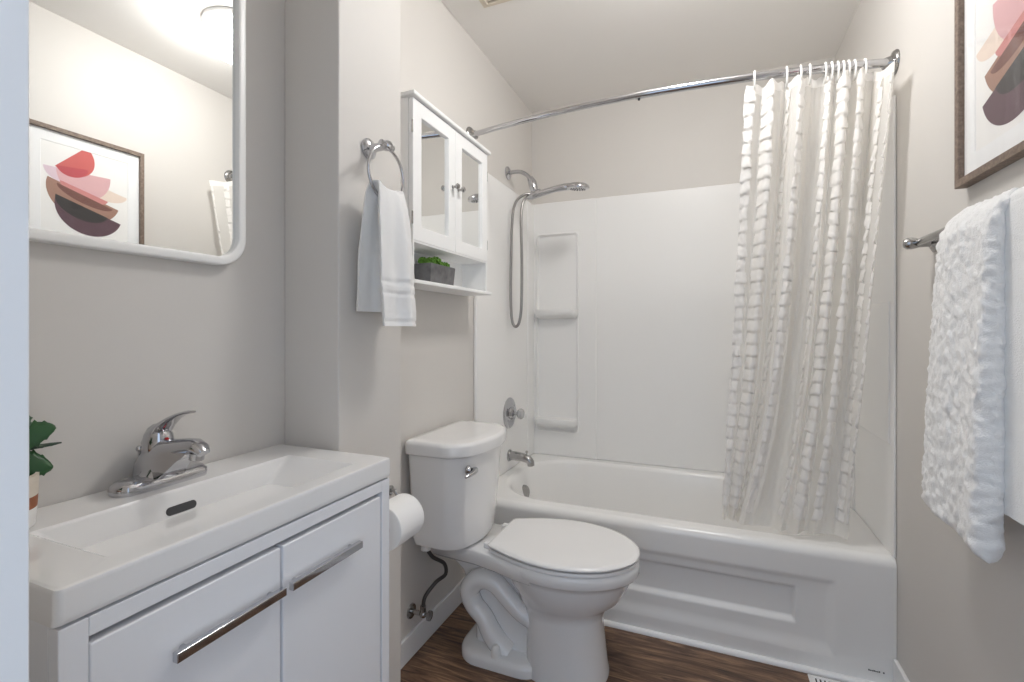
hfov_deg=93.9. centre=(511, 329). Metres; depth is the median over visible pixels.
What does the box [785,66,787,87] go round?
curtain ring
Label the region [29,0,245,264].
wall mirror
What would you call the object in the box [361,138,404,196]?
towel ring
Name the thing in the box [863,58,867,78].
curtain ring
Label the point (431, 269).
succulent planter
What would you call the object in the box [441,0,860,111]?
ceiling
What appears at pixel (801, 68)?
curtain ring
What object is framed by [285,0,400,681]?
wall pillar
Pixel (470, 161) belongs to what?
mirror glass
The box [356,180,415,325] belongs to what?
hand towel
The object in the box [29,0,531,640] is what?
wall
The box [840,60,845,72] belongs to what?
curtain ring
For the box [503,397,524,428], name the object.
shower valve
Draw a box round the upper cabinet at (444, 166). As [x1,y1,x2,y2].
[401,89,491,295]
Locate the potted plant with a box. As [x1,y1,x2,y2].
[29,415,61,527]
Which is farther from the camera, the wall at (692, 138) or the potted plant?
the wall at (692, 138)
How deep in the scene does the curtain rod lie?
1.66 m
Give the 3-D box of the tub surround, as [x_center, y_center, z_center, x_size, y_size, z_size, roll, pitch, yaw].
[0.670,-0.011,2.179,1.523,1.475,0.804,0,0,22]
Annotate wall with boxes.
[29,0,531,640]
[532,57,834,204]
[835,0,1023,681]
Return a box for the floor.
[401,602,841,681]
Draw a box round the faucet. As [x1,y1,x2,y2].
[107,410,209,497]
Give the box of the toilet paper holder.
[389,485,398,495]
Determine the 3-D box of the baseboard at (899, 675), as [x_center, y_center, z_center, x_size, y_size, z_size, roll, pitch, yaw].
[0.891,1.095,0.729,0.012,0.105,1.695,0,0,22]
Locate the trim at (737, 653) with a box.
[604,619,873,681]
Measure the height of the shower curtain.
1.550 m
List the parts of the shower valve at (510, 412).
knob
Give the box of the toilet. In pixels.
[405,420,639,681]
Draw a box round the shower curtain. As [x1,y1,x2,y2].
[722,61,894,539]
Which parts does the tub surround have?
panel, corner panel, panel, panel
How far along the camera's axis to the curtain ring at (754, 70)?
1.59 m
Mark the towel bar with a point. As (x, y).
(930, 240)
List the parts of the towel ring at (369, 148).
post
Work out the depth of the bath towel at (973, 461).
0.87 m
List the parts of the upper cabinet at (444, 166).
door, knob, knob, door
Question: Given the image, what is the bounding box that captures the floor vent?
[808,674,840,681]
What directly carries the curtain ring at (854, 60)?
hanging from the curtain rod
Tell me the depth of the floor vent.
1.56 m
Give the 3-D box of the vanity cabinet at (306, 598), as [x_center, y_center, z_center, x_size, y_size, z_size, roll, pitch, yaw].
[-0.518,0.736,0.839,0.342,0.822,0.578,0,0,22]
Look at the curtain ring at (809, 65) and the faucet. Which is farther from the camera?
the curtain ring at (809, 65)
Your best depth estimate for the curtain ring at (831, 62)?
1.54 m
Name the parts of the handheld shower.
shower arm, handle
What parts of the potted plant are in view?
pot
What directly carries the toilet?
on the floor
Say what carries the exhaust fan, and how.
attached to the ceiling
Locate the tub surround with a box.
[474,95,895,557]
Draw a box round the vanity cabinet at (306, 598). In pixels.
[29,477,388,681]
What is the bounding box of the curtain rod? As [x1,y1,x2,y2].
[466,49,899,139]
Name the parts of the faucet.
lift rod, plate, lever, spout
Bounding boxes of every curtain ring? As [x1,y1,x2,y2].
[754,70,755,89]
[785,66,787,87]
[800,65,802,76]
[808,64,811,84]
[823,62,827,83]
[829,61,833,81]
[835,61,839,82]
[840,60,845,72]
[847,60,850,76]
[851,59,856,80]
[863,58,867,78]
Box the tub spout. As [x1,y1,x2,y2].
[507,449,533,466]
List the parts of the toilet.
tank, tank lid, flush lever, seat, lid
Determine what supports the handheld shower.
attached to the wall at (121, 344)
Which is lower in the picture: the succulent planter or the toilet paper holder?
the toilet paper holder
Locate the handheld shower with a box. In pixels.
[505,166,589,327]
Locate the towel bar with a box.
[902,227,944,251]
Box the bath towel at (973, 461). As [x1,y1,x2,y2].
[921,186,1023,563]
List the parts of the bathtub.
overflow plate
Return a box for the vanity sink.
[29,444,389,627]
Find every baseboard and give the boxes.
[401,578,463,668]
[893,659,909,681]
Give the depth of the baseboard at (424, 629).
1.78 m
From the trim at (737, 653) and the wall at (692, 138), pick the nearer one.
the trim at (737, 653)
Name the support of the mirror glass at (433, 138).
attached to the upper cabinet at (444, 166)
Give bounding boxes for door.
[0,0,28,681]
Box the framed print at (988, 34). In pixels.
[954,0,1023,188]
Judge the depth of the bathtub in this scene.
1.73 m
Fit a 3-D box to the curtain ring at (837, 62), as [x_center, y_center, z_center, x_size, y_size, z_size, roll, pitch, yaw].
[1.057,-0.839,1.553,0.007,0.068,0.046,0,0,22]
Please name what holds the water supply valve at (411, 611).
attached to the wall at (121, 344)
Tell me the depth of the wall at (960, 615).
1.30 m
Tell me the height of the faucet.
0.138 m
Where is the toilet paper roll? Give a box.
[389,493,423,550]
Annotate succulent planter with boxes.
[414,256,454,285]
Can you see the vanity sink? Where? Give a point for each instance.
(89, 553)
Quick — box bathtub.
[493,453,896,681]
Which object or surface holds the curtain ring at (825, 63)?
hanging from the curtain rod
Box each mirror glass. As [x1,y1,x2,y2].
[421,121,445,235]
[462,151,479,247]
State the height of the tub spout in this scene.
0.077 m
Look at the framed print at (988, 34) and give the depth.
1.01 m
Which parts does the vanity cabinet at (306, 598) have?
door, handle, handle, door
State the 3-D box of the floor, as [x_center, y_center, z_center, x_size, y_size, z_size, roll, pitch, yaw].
[0.106,1.187,0.807,1.724,0.080,3.973,0,0,22]
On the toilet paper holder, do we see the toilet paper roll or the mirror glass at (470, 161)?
the toilet paper roll
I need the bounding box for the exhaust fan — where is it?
[479,0,510,7]
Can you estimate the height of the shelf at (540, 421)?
0.050 m
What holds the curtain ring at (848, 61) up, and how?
hanging from the curtain rod
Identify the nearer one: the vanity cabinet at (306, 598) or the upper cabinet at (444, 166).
the vanity cabinet at (306, 598)
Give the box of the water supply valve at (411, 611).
[407,546,447,620]
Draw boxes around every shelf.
[414,279,491,295]
[535,309,577,318]
[535,416,577,427]
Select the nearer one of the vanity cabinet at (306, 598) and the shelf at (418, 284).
the vanity cabinet at (306, 598)
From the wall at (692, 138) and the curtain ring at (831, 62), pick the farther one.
the wall at (692, 138)
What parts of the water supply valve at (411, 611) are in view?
valve handle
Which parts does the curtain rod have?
rod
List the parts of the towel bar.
post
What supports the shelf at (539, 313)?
attached to the tub surround

